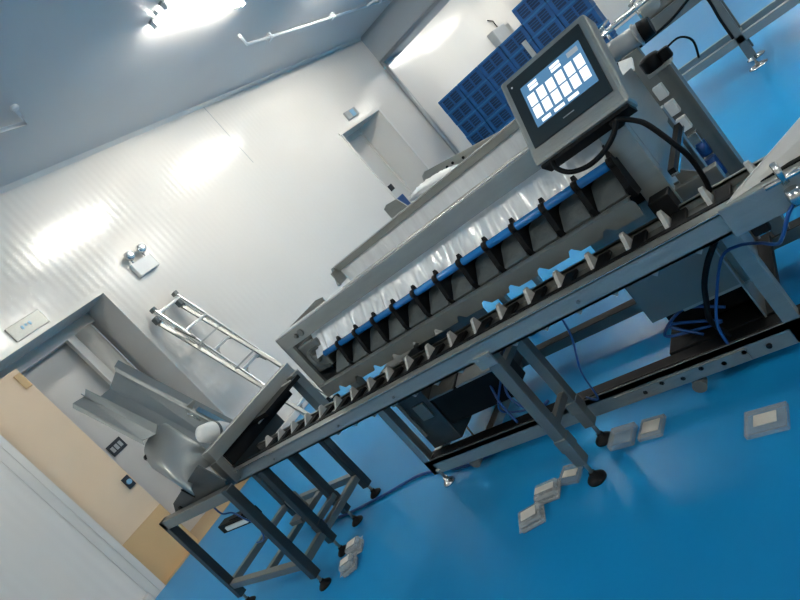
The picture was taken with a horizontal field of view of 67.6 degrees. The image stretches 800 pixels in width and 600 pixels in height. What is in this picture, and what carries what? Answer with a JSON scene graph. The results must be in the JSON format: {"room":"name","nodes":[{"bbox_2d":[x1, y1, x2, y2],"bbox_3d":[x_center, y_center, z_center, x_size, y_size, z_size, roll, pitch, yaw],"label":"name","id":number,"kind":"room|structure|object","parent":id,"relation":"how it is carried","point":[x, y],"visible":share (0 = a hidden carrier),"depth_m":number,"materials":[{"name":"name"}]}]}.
{"room":"processing plant","nodes":[
{"label":"processing plant","id":0,"kind":"room"},
{"bbox_2d":[22,343,204,531],"bbox_3d":[-3.506,1.667,7.043,0.060,3.000,1.840,-34,12,39],"label":"wall","id":1,"kind":"structure","parent":0,"point":[63,375],"depth_m":7.10,"materials":[{"name":"white paint"}]},
{"bbox_2d":[106,436,126,456],"bbox_3d":[-3.357,1.737,7.080,0.024,0.150,0.200,-34,12,39],"label":"wall plate","id":2,"kind":"object","parent":1,"relation":"attached to","point":[118,444],"visible":1,"depth_m":7.07,"materials":[{"name":"black plastic"}]},
{"bbox_2d":[0,0,391,186],"bbox_3d":[2.904,-7.979,6.870,15.985,0.100,31.000,-34,12,39],"label":"ceiling","id":3,"kind":"structure","parent":0,"point":[83,76],"depth_m":6.85,"materials":[{"name":"white paint"}]},
{"bbox_2d":[0,104,26,132],"bbox_3d":[-3.835,-1.475,5.270,0.386,0.042,1.336,-34,12,39],"label":"conduit","id":4,"kind":"object","parent":3,"relation":"attached to","point":[14,107],"visible":1,"depth_m":5.70,"materials":[{"name":"silver metal"}]},
{"bbox_2d":[148,0,245,28],"bbox_3d":[-2.154,-3.303,6.659,0.330,0.089,1.580,-34,12,39],"label":"ceiling lamp","id":5,"kind":"object","parent":3,"relation":"attached to","point":[167,6],"visible":1,"depth_m":6.42,"materials":[{"name":"white plastic"}]},
{"bbox_2d":[150,20,158,28],"bbox_3d":[-2.533,-2.840,6.158,0.060,0.070,0.040,-34,12,39],"label":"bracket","id":6,"kind":"object","parent":5,"relation":"attached to","point":[153,23],"depth_m":6.14,"materials":[{"name":"white plastic"}]},
{"bbox_2d":[160,1,168,10],"bbox_3d":[-2.365,-2.953,5.994,0.060,0.070,0.040,-34,12,39],"label":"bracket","id":7,"kind":"object","parent":5,"relation":"attached to","point":[163,4],"depth_m":5.98,"materials":[{"name":"white plastic"}]},
{"bbox_2d":[238,0,387,45],"bbox_3d":[-1.265,-4.951,10.463,0.332,0.090,5.753,-35,12,36],"label":"conduit","id":8,"kind":"object","parent":3,"relation":"attached to","point":[269,36],"visible":0.98,"depth_m":9.76,"materials":[{"name":"white plastic"}]},
{"bbox_2d":[0,0,521,599],"bbox_3d":[-0.814,-2.850,12.295,0.680,4.386,31.000,-34,12,39],"label":"wall","id":9,"kind":"structure","parent":0,"point":[249,244],"depth_m":8.47,"materials":[{"name":"white paint"}]},
{"bbox_2d":[4,309,49,341],"bbox_3d":[-3.959,0.273,6.349,0.034,0.180,0.400,-34,12,39],"label":"exit sign","id":10,"kind":"object","parent":9,"relation":"attached to","point":[35,320],"visible":1,"depth_m":6.33,"materials":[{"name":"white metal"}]},
{"bbox_2d":[0,369,197,583],"bbox_3d":[-3.205,1.828,6.168,0.090,2.650,0.570,-34,12,39],"label":"door","id":11,"kind":"structure","parent":9,"relation":"in","point":[30,422],"depth_m":6.17,"materials":[{"name":"beige laminate"}]},
{"bbox_2d":[0,313,231,476],"bbox_3d":[-3.329,1.674,6.949,0.240,2.790,1.830,-34,12,39],"label":"trim","id":12,"kind":"structure","parent":9,"relation":"attached to","point":[81,336],"depth_m":7.20,"materials":[{"name":"grey metal"}]},
{"bbox_2d":[0,286,234,597],"bbox_3d":[-3.001,1.423,6.556,0.015,2.860,2.070,-34,12,39],"label":"trim","id":13,"kind":"structure","parent":9,"relation":"attached to","point":[10,456],"depth_m":5.96,"materials":[{"name":"white metal"}]},
{"bbox_2d":[124,243,158,277],"bbox_3d":[-3.258,-0.512,7.518,0.148,0.349,0.330,-34,12,39],"label":"emergency light","id":14,"kind":"object","parent":9,"relation":"attached to","point":[147,263],"visible":1,"depth_m":7.50,"materials":[{"name":"white plastic"}]},
{"bbox_2d":[142,593,154,599],"bbox_3d":[-3.867,4.796,3.318,0.050,0.100,7.030,-34,12,39],"label":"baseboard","id":15,"kind":"structure","parent":9,"relation":"attached to","point":[148,596],"depth_m":5.95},
{"bbox_2d":[0,37,360,193],"bbox_3d":[-4.486,-1.308,6.883,0.050,0.050,18.300,-34,12,39],"label":"trim","id":16,"kind":"structure","parent":9,"relation":"attached to","point":[67,162],"depth_m":8.61,"materials":[{"name":"white metal"}]},
{"bbox_2d":[203,107,252,161],"bbox_3d":[-2.758,-2.656,9.620,0.004,1.136,0.012,-34,12,39],"label":"trim","id":17,"kind":"structure","parent":9,"relation":"attached to","point":[203,107],"depth_m":9.62,"materials":[{"name":"grey paint"}]},
{"bbox_2d":[275,400,308,433],"bbox_3d":[-0.525,0.362,9.801,0.050,0.100,5.900,-34,12,39],"label":"baseboard","id":18,"kind":"structure","parent":9,"relation":"attached to","point":[293,416],"depth_m":8.00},
{"bbox_2d":[343,107,359,120],"bbox_3d":[-0.990,-3.805,12.187,0.055,0.180,0.450,-34,12,39],"label":"sign","id":19,"kind":"object","parent":9,"relation":"attached to","point":[351,113],"visible":1,"depth_m":12.14,"materials":[{"name":"grey paint"}]},
{"bbox_2d":[346,129,412,202],"bbox_3d":[-0.344,-2.340,12.982,0.080,2.790,1.680,-34,12,39],"label":"door","id":20,"kind":"structure","parent":9,"relation":"in","point":[358,140],"depth_m":13.31,"materials":[{"name":"white paint"}]},
{"bbox_2d":[339,107,429,198],"bbox_3d":[0.095,-2.666,12.545,0.020,2.840,1.840,-34,12,39],"label":"trim","id":21,"kind":"structure","parent":9,"relation":"attached to","point":[377,109],"depth_m":12.35,"materials":[{"name":"white metal"}]},
{"bbox_2d":[361,0,449,63],"bbox_3d":[4.629,-9.501,9.450,15.685,0.776,1.350,-34,12,39],"label":"beam","id":22,"kind":"structure","parent":9,"relation":"attached to","point":[400,22],"depth_m":13.44,"materials":[{"name":"white paint"}]},
{"bbox_2d":[381,62,459,154],"bbox_3d":[0.802,-4.245,14.294,0.099,3.660,0.250,-34,12,39],"label":"trim","id":23,"kind":"structure","parent":9,"relation":"attached to","point":[385,65],"depth_m":14.15,"materials":[{"name":"grey paint"}]},
{"bbox_2d":[487,20,513,47],"bbox_3d":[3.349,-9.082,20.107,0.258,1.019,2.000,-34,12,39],"label":"electrical box","id":24,"kind":"object","parent":9,"relation":"attached to","point":[501,33],"visible":0.71,"depth_m":19.62,"materials":[{"name":"grey paint"}]},
{"bbox_2d":[155,0,799,599],"bbox_3d":[5.707,-4.585,7.747,16.405,0.104,31.000,-34,12,39],"label":"floor","id":25,"kind":"structure","parent":0,"point":[704,504],"depth_m":2.90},
{"bbox_2d":[149,290,340,415],"bbox_3d":[-1.894,0.660,7.260,1.060,2.300,0.550,-34,12,39],"label":"step ladder","id":26,"kind":"object","parent":25,"relation":"on","point":[215,354],"visible":0.71,"depth_m":7.25,"materials":[{"name":"metal"}]},
{"bbox_2d":[159,414,380,599],"bbox_3d":[-0.961,1.365,4.163,1.034,1.065,0.847,-34,12,39],"label":"stand","id":27,"kind":"object","parent":25,"relation":"on","point":[210,490],"visible":0.8,"depth_m":4.00,"materials":[{"name":"grey metal"}]},
{"bbox_2d":[73,360,232,457],"bbox_3d":[-1.714,0.832,4.225,0.827,1.019,0.518,-31,14,47],"label":"chute","id":28,"kind":"object","parent":27,"relation":"attached to","point":[135,404],"visible":0.88,"depth_m":4.29,"materials":[{"name":"silver metal"}]},
{"bbox_2d":[195,421,229,442],"bbox_3d":[-1.252,0.887,4.021,0.145,0.209,0.250,-37,10,23],"label":"roll","id":29,"kind":"object","parent":28,"relation":"on","point":[208,432],"visible":0.71,"depth_m":3.93,"materials":[{"name":"white plastic"}]},
{"bbox_2d":[143,423,210,495],"bbox_3d":[-1.453,1.035,3.932,0.321,0.458,0.361,-34,12,39],"label":"guard","id":30,"kind":"object","parent":27,"relation":"attached to","point":[169,452],"visible":0.86,"depth_m":3.91,"materials":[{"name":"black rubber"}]},
{"bbox_2d":[214,507,264,542],"bbox_3d":[-1.064,1.441,3.903,0.233,0.433,0.101,-30,15,51],"label":"cable","id":31,"kind":"object","parent":27,"relation":"hanging from","point":[215,508],"visible":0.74,"depth_m":3.93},
{"bbox_2d":[339,554,348,566],"bbox_3d":[-0.313,1.590,3.593,0.122,0.072,0.122,-40,10,8],"label":"pack","id":32,"kind":"object","parent":25,"relation":"on","point":[345,559],"visible":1,"depth_m":3.58,"materials":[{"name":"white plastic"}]},
{"bbox_2d":[346,537,354,548],"bbox_3d":[-0.286,1.538,3.720,0.122,0.072,0.122,-39,10,14],"label":"pack","id":33,"kind":"object","parent":25,"relation":"on","point":[350,542],"visible":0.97,"depth_m":3.71,"materials":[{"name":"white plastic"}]},
{"bbox_2d":[323,399,548,520],"bbox_3d":[-0.053,1.255,4.208,2.665,0.020,0.468,-34,12,39],"label":"hose","id":34,"kind":"object","parent":25,"relation":"on","point":[546,402],"visible":0.41,"depth_m":4.01,"materials":[{"name":"blue plastic"}]},
{"bbox_2d":[384,132,542,335],"bbox_3d":[0.920,-0.616,4.358,1.360,1.455,0.740,-34,12,39],"label":"trough","id":35,"kind":"object","parent":25,"relation":"on","point":[396,206],"visible":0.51,"depth_m":4.64,"materials":[{"name":"silver metal"}]},
{"bbox_2d":[409,164,458,200],"bbox_3d":[0.304,-0.879,4.482,0.546,0.179,0.348,-31,14,46],"label":"plastic bag","id":36,"kind":"object","parent":35,"relation":"in","point":[432,180],"visible":0.3,"depth_m":4.43,"materials":[{"name":"white plastic"}]},
{"bbox_2d":[234,117,799,556],"bbox_3d":[0.601,0.392,2.637,4.380,0.960,0.414,-34,12,39],"label":"conveyor","id":37,"kind":"object","parent":25,"relation":"on","point":[764,190],"visible":0.97,"depth_m":2.49,"materials":[{"name":"silver metal"}]},
{"bbox_2d":[202,363,329,484],"bbox_3d":[-0.846,0.856,4.076,0.240,0.455,0.940,-34,12,39],"label":"frame","id":38,"kind":"object","parent":37,"relation":"attached to","point":[237,437],"visible":0.87,"depth_m":4.03,"materials":[{"name":"silver metal"}]},
{"bbox_2d":[562,319,598,400],"bbox_3d":[0.741,0.276,2.558,0.041,0.582,0.504,-43,10,-7],"label":"wire","id":39,"kind":"object","parent":37,"relation":"hanging from","point":[563,321],"visible":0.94,"depth_m":2.42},
{"bbox_2d":[701,242,731,337],"bbox_3d":[1.218,-0.077,2.276,0.080,0.568,0.299,-48,12,-34],"label":"cable","id":40,"kind":"object","parent":37,"relation":"hanging from","point":[706,267],"visible":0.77,"depth_m":2.30,"materials":[{"name":"black rubber"}]},
{"bbox_2d":[714,204,793,344],"bbox_3d":[1.236,-0.071,2.049,0.109,0.606,0.676,-43,10,-9],"label":"air hose","id":41,"kind":"object","parent":37,"relation":"hanging from","point":[791,207],"visible":0.96,"depth_m":2.11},
{"bbox_2d":[521,505,534,520],"bbox_3d":[0.599,0.989,2.724,0.142,0.052,0.122,-38,10,19],"label":"pack","id":42,"kind":"object","parent":25,"relation":"on","point":[530,511],"visible":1,"depth_m":2.72,"materials":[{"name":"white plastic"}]},
{"bbox_2d":[275,36,799,487],"bbox_3d":[1.004,-0.332,2.905,3.570,1.408,1.245,-34,12,39],"label":"machine","id":43,"kind":"object","parent":25,"relation":"on","point":[488,226],"visible":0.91,"depth_m":2.67,"materials":[{"name":"silver metal"}]},
{"bbox_2d":[336,349,351,372],"bbox_3d":[-0.316,0.306,3.350,0.120,0.127,0.157,-34,12,39],"label":"tray","id":44,"kind":"object","parent":43,"relation":"on","point":[342,362],"depth_m":3.32,"materials":[{"name":"grey metal"}]},
{"bbox_2d":[353,338,368,362],"bbox_3d":[-0.215,0.239,3.252,0.120,0.127,0.157,-34,12,39],"label":"tray","id":45,"kind":"object","parent":43,"relation":"on","point":[360,352],"depth_m":3.22,"materials":[{"name":"grey metal"}]},
{"bbox_2d":[370,326,387,351],"bbox_3d":[-0.115,0.172,3.154,0.120,0.127,0.157,-34,12,39],"label":"tray","id":46,"kind":"object","parent":43,"relation":"on","point":[378,341],"depth_m":3.13,"materials":[{"name":"grey metal"}]},
{"bbox_2d":[388,313,407,339],"bbox_3d":[-0.015,0.104,3.056,0.120,0.127,0.157,-34,12,39],"label":"tray","id":47,"kind":"object","parent":43,"relation":"on","point":[396,328],"depth_m":3.03,"materials":[{"name":"grey metal"}]},
{"bbox_2d":[408,299,428,327],"bbox_3d":[0.086,0.037,2.959,0.120,0.127,0.157,-34,12,39],"label":"tray","id":48,"kind":"object","parent":43,"relation":"on","point":[417,315],"depth_m":2.93,"materials":[{"name":"grey metal"}]},
{"bbox_2d":[429,285,450,314],"bbox_3d":[0.186,-0.030,2.861,0.120,0.127,0.157,-34,12,39],"label":"tray","id":49,"kind":"object","parent":43,"relation":"on","point":[439,301],"depth_m":2.84,"materials":[{"name":"grey metal"}]},
{"bbox_2d":[311,139,605,358],"bbox_3d":[0.126,-0.160,2.846,1.960,0.145,0.092,-34,12,39],"label":"curtain","id":50,"kind":"object","parent":43,"relation":"hanging from","point":[523,194],"depth_m":2.73,"materials":[{"name":"clear plastic"}]},
{"bbox_2d":[451,269,474,300],"bbox_3d":[0.287,-0.098,2.763,0.120,0.127,0.157,-34,12,39],"label":"tray","id":51,"kind":"object","parent":43,"relation":"on","point":[462,286],"depth_m":2.74,"materials":[{"name":"grey metal"}]},
{"bbox_2d":[475,252,501,285],"bbox_3d":[0.387,-0.165,2.665,0.120,0.127,0.157,-34,12,39],"label":"tray","id":52,"kind":"object","parent":43,"relation":"on","point":[487,270],"depth_m":2.64,"materials":[{"name":"grey metal"}]},
{"bbox_2d":[490,348,525,422],"bbox_3d":[0.568,0.430,3.147,0.268,0.395,0.193,-34,12,39],"label":"cables","id":53,"kind":"object","parent":43,"relation":"on","point":[497,397],"visible":0.45,"depth_m":3.16,"materials":[{"name":"blue plastic"}]},
{"bbox_2d":[501,234,529,269],"bbox_3d":[0.487,-0.232,2.567,0.120,0.127,0.157,-34,12,39],"label":"tray","id":54,"kind":"object","parent":43,"relation":"on","point":[513,252],"depth_m":2.54,"materials":[{"name":"grey metal"}]},
{"bbox_2d":[529,214,559,251],"bbox_3d":[0.588,-0.299,2.470,0.120,0.127,0.157,-34,12,39],"label":"tray","id":55,"kind":"object","parent":43,"relation":"on","point":[543,233],"depth_m":2.44,"materials":[{"name":"grey metal"}]},
{"bbox_2d":[501,15,637,171],"bbox_3d":[0.590,-0.773,2.195,0.394,0.442,0.295,-34,12,39],"label":"screen","id":56,"kind":"object","parent":43,"relation":"attached to","point":[570,93],"visible":0.96,"depth_m":2.14,"materials":[{"name":"silver metal"}]},
{"bbox_2d":[550,121,617,174],"bbox_3d":[0.648,-0.519,2.099,0.090,0.108,0.292,-49,12,-36],"label":"cable","id":57,"kind":"object","parent":56,"relation":"hanging from","point":[613,134],"visible":0.97,"depth_m":2.08,"materials":[{"name":"black rubber"}]},
{"bbox_2d":[614,116,711,192],"bbox_3d":[0.937,-0.476,2.027,0.119,0.491,0.146,-42,10,-3],"label":"power cable","id":58,"kind":"object","parent":56,"relation":"hanging from","point":[650,126],"visible":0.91,"depth_m":1.97,"materials":[{"name":"black rubber"}]},
{"bbox_2d":[559,193,592,232],"bbox_3d":[0.688,-0.367,2.372,0.120,0.127,0.157,-34,12,39],"label":"tray","id":59,"kind":"object","parent":43,"relation":"on","point":[574,212],"depth_m":2.35,"materials":[{"name":"grey metal"}]},
{"bbox_2d":[591,170,628,212],"bbox_3d":[0.789,-0.434,2.274,0.120,0.127,0.157,-34,12,39],"label":"tray","id":60,"kind":"object","parent":43,"relation":"on","point":[608,189],"depth_m":2.25,"materials":[{"name":"grey metal"}]},
{"bbox_2d":[669,234,779,354],"bbox_3d":[1.490,-0.030,2.759,0.480,0.025,0.670,-34,12,39],"label":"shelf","id":61,"kind":"object","parent":43,"relation":"attached to","point":[745,313],"depth_m":2.58,"materials":[{"name":"black metal"}]},
{"bbox_2d":[534,481,552,494],"bbox_3d":[0.687,0.895,2.792,0.142,0.052,0.122,-36,11,31],"label":"pack","id":62,"kind":"object","parent":25,"relation":"on","point":[539,489],"visible":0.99,"depth_m":2.79,"materials":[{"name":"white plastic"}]},
{"bbox_2d":[562,468,577,477],"bbox_3d":[0.801,0.816,2.805,0.124,0.014,0.124,-32,13,45],"label":"pack","id":63,"kind":"object","parent":25,"relation":"on","point":[571,472],"visible":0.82,"depth_m":2.80,"materials":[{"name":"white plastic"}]},
{"bbox_2d":[641,418,659,433],"bbox_3d":[1.116,0.566,2.649,0.114,0.022,0.124,-32,13,43],"label":"pack","id":64,"kind":"object","parent":25,"relation":"on","point":[652,425],"visible":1,"depth_m":2.65,"materials":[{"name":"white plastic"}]},
{"bbox_2d":[607,17,703,159],"bbox_3d":[1.599,-0.920,3.297,0.314,1.366,0.156,-34,12,39],"label":"motor","id":65,"kind":"object","parent":25,"relation":"on","point":[628,42],"visible":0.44,"depth_m":3.18,"materials":[{"name":"grey paint"}]},
{"bbox_2d":[599,0,799,80],"bbox_3d":[3.094,-2.822,6.073,3.600,1.287,0.620,-34,12,39],"label":"conveyor","id":66,"kind":"object","parent":25,"relation":"on","point":[659,12],"visible":0.38,"depth_m":5.97,"materials":[{"name":"silver metal"}]},
{"bbox_2d":[617,0,734,64],"bbox_3d":[2.720,-2.535,6.075,1.069,0.594,0.041,-34,12,37],"label":"cable","id":67,"kind":"object","parent":66,"relation":"attached to","point":[711,4],"visible":0.72,"depth_m":5.81,"materials":[{"name":"black rubber"}]},
{"bbox_2d":[753,410,776,426],"bbox_3d":[1.360,0.446,2.218,0.154,0.022,0.134,-33,13,42],"label":"pack","id":68,"kind":"object","parent":25,"relation":"on","point":[767,417],"visible":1,"depth_m":2.21,"materials":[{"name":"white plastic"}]},
{"bbox_3d":[4.552,-4.933,12.507,0.625,0.351,0.436,-34,12,39],"label":"plastic crate","id":69,"kind":"object","parent":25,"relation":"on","visible":0},
{"bbox_3d":[4.303,-5.172,12.431,0.625,0.351,0.436,-34,12,39],"label":"plastic crate","id":70,"kind":"object","parent":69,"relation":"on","visible":0},
{"bbox_2d":[597,19,615,41],"bbox_3d":[4.075,-5.430,12.357,0.625,0.351,0.436,-34,12,39],"label":"plastic crate","id":71,"kind":"object","parent":70,"relation":"on","point":[612,33],"visible":0.3,"depth_m":12.09,"materials":[{"name":"blue plastic"}]},
{"bbox_2d":[584,4,605,25],"bbox_3d":[3.843,-5.690,12.305,0.625,0.351,0.436,-34,12,39],"label":"plastic crate","id":72,"kind":"object","parent":71,"relation":"on","point":[595,14],"visible":0.41,"depth_m":12.02,"materials":[{"name":"blue plastic"}]},
{"bbox_2d":[557,0,595,27],"bbox_3d":[3.617,-5.953,12.244,0.625,0.351,0.436,-34,12,39],"label":"plastic crate","id":73,"kind":"object","parent":72,"relation":"on","point":[576,8],"visible":0.84,"depth_m":12.09,"materials":[{"name":"blue plastic"}]},
{"bbox_2d":[546,0,572,14],"bbox_3d":[3.383,-6.212,12.196,0.625,0.351,0.436,-34,12,39],"label":"plastic crate","id":74,"kind":"object","parent":73,"relation":"on","point":[557,6],"visible":0.93,"depth_m":12.17,"materials":[{"name":"blue plastic"}]},
{"bbox_3d":[2.457,-3.520,14.510,0.625,0.351,0.436,-34,12,39],"label":"plastic crate","id":75,"kind":"object","parent":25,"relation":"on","visible":0},
{"bbox_3d":[2.218,-3.770,14.443,0.625,0.351,0.436,-34,12,39],"label":"plastic crate","id":76,"kind":"object","parent":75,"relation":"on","visible":0},
{"bbox_2d":[466,121,494,145],"bbox_3d":[1.988,-4.030,14.383,0.625,0.351,0.436,-34,12,39],"label":"plastic crate","id":77,"kind":"object","parent":76,"relation":"on","point":[484,130],"visible":0.69,"depth_m":14.21,"materials":[{"name":"blue plastic"}]},
{"bbox_2d":[457,109,485,136],"bbox_3d":[1.769,-4.303,14.338,0.625,0.351,0.436,-34,12,39],"label":"plastic crate","id":78,"kind":"object","parent":77,"relation":"on","point":[475,119],"visible":0.77,"depth_m":14.18,"materials":[{"name":"blue plastic"}]},
{"bbox_2d":[448,97,475,125],"bbox_3d":[1.532,-4.558,14.285,0.625,0.351,0.436,-34,12,39],"label":"plastic crate","id":79,"kind":"object","parent":78,"relation":"on","point":[464,108],"visible":0.85,"depth_m":14.12,"materials":[{"name":"blue plastic"}]},
{"bbox_2d":[438,85,465,113],"bbox_3d":[1.297,-4.811,14.218,0.625,0.351,0.436,-34,12,39],"label":"plastic crate","id":80,"kind":"object","parent":79,"relation":"on","point":[455,96],"visible":0.8,"depth_m":14.06,"materials":[{"name":"blue plastic"}]},
{"bbox_3d":[2.877,-3.806,14.119,0.625,0.351,0.436,-34,12,39],"label":"plastic crate","id":81,"kind":"object","parent":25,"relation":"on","visible":0},
{"bbox_2d":[495,117,514,132],"bbox_3d":[2.631,-4.047,14.038,0.625,0.351,0.436,-34,12,39],"label":"plastic crate","id":82,"kind":"object","parent":81,"relation":"on","point":[512,119],"visible":0.15,"depth_m":13.83,"materials":[{"name":"blue plastic"}]},
{"bbox_2d":[486,103,513,131],"bbox_3d":[2.409,-4.313,13.979,0.625,0.351,0.436,-34,12,39],"label":"plastic crate","id":83,"kind":"object","parent":82,"relation":"on","point":[504,114],"visible":0.72,"depth_m":13.82,"materials":[{"name":"blue plastic"}]},
{"bbox_2d":[477,91,505,119],"bbox_3d":[2.193,-4.593,13.952,0.625,0.351,0.436,-34,12,39],"label":"plastic crate","id":84,"kind":"object","parent":83,"relation":"on","point":[495,101],"visible":0.81,"depth_m":13.80,"materials":[{"name":"blue plastic"}]},
{"bbox_2d":[467,78,496,108],"bbox_3d":[1.956,-4.846,13.887,0.625,0.351,0.436,-34,12,39],"label":"plastic crate","id":85,"kind":"object","parent":84,"relation":"on","point":[486,89],"visible":0.83,"depth_m":13.73,"materials":[{"name":"blue plastic"}]},
{"bbox_2d":[457,66,486,96],"bbox_3d":[1.715,-5.089,13.799,0.625,0.351,0.436,-34,12,39],"label":"plastic crate","id":86,"kind":"object","parent":85,"relation":"on","point":[475,77],"visible":0.79,"depth_m":13.64,"materials":[{"name":"blue plastic"}]},
{"bbox_3d":[3.297,-4.089,13.717,0.625,0.351,0.436,-34,12,39],"label":"plastic crate","id":87,"kind":"object","parent":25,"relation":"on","visible":0},
{"bbox_3d":[3.064,-4.345,13.654,0.625,0.351,0.436,-34,12,39],"label":"plastic crate","id":88,"kind":"object","parent":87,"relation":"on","visible":0},
{"bbox_3d":[2.836,-4.610,13.607,0.625,0.351,0.436,-34,12,39],"label":"plastic crate","id":89,"kind":"object","parent":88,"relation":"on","visible":0},
{"bbox_2d":[497,88,506,102],"bbox_3d":[2.600,-4.862,13.538,0.625,0.351,0.436,-34,12,39],"label":"plastic crate","id":90,"kind":"object","parent":89,"relation":"on","point":[500,91],"visible":0.19,"depth_m":13.54,"materials":[{"name":"blue plastic"}]},
{"bbox_2d":[488,59,517,89],"bbox_3d":[2.375,-5.128,13.486,0.625,0.351,0.436,-34,12,39],"label":"plastic crate","id":91,"kind":"object","parent":90,"relation":"on","point":[505,71],"visible":0.68,"depth_m":13.33,"materials":[{"name":"blue plastic"}]},
{"bbox_2d":[478,46,508,77],"bbox_3d":[2.129,-5.368,13.400,0.625,0.351,0.436,-34,12,39],"label":"plastic crate","id":92,"kind":"object","parent":91,"relation":"on","point":[494,60],"visible":0.83,"depth_m":13.24,"materials":[{"name":"blue plastic"}]},
{"bbox_3d":[3.701,-4.352,13.287,0.625,0.351,0.436,-34,12,39],"label":"plastic crate","id":93,"kind":"object","parent":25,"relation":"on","visible":0},
{"bbox_3d":[3.479,-4.625,13.255,0.625,0.351,0.436,-34,12,39],"label":"plastic crate","id":94,"kind":"object","parent":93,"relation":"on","visible":0},
{"bbox_3d":[3.257,-4.893,13.203,0.625,0.351,0.436,-34,12,39],"label":"plastic crate","id":95,"kind":"object","parent":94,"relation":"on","visible":0},
{"bbox_3d":[3.018,-5.142,13.133,0.625,0.351,0.436,-34,12,39],"label":"plastic crate","id":96,"kind":"object","parent":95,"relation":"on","visible":0},
{"bbox_2d":[509,38,540,69],"bbox_3d":[2.790,-5.407,13.089,0.625,0.351,0.436,-34,12,39],"label":"plastic crate","id":97,"kind":"object","parent":96,"relation":"on","point":[521,57],"visible":0.64,"depth_m":12.97,"materials":[{"name":"blue plastic"}]},
{"bbox_2d":[499,24,531,57],"bbox_3d":[2.562,-5.666,13.016,0.625,0.351,0.436,-34,12,39],"label":"plastic crate","id":98,"kind":"object","parent":97,"relation":"on","point":[512,44],"visible":0.8,"depth_m":12.86,"materials":[{"name":"blue plastic"}]},
{"bbox_3d":[4.124,-4.642,12.909,0.625,0.351,0.436,-34,12,39],"label":"plastic crate","id":99,"kind":"object","parent":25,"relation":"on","visible":0},
{"bbox_3d":[3.890,-4.894,12.829,0.625,0.351,0.436,-34,12,39],"label":"plastic crate","id":100,"kind":"object","parent":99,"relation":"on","visible":0},
{"bbox_3d":[3.653,-5.145,12.758,0.625,0.351,0.436,-34,12,39],"label":"plastic crate","id":101,"kind":"object","parent":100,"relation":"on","visible":0},
{"bbox_3d":[3.427,-5.409,12.703,0.625,0.351,0.436,-34,12,39],"label":"plastic crate","id":102,"kind":"object","parent":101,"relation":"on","visible":0},
{"bbox_2d":[532,16,565,49],"bbox_3d":[3.196,-5.668,12.645,0.625,0.351,0.436,-34,12,39],"label":"plastic crate","id":103,"kind":"object","parent":102,"relation":"on","point":[555,26],"visible":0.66,"depth_m":12.48,"materials":[{"name":"blue plastic"}]},
{"bbox_2d":[523,2,556,36],"bbox_3d":[2.983,-5.952,12.620,0.625,0.351,0.436,-34,12,39],"label":"plastic crate","id":104,"kind":"object","parent":103,"relation":"on","point":[538,20],"visible":0.85,"depth_m":12.46,"materials":[{"name":"blue plastic"}]},
{"bbox_2d":[512,0,545,23],"bbox_3d":[2.738,-6.196,12.553,0.625,0.351,0.436,-34,12,39],"label":"plastic crate","id":105,"kind":"object","parent":104,"relation":"on","point":[524,9],"visible":0.92,"depth_m":12.45,"materials":[{"name":"blue plastic"}]},
{"bbox_2d":[520,0,639,29],"bbox_3d":[10.341,-14.321,19.173,16.365,4.386,0.100,-34,12,39],"label":"wall","id":106,"kind":"structure","parent":0,"point":[612,10],"depth_m":22.57,"materials":[{"name":"white paint"}]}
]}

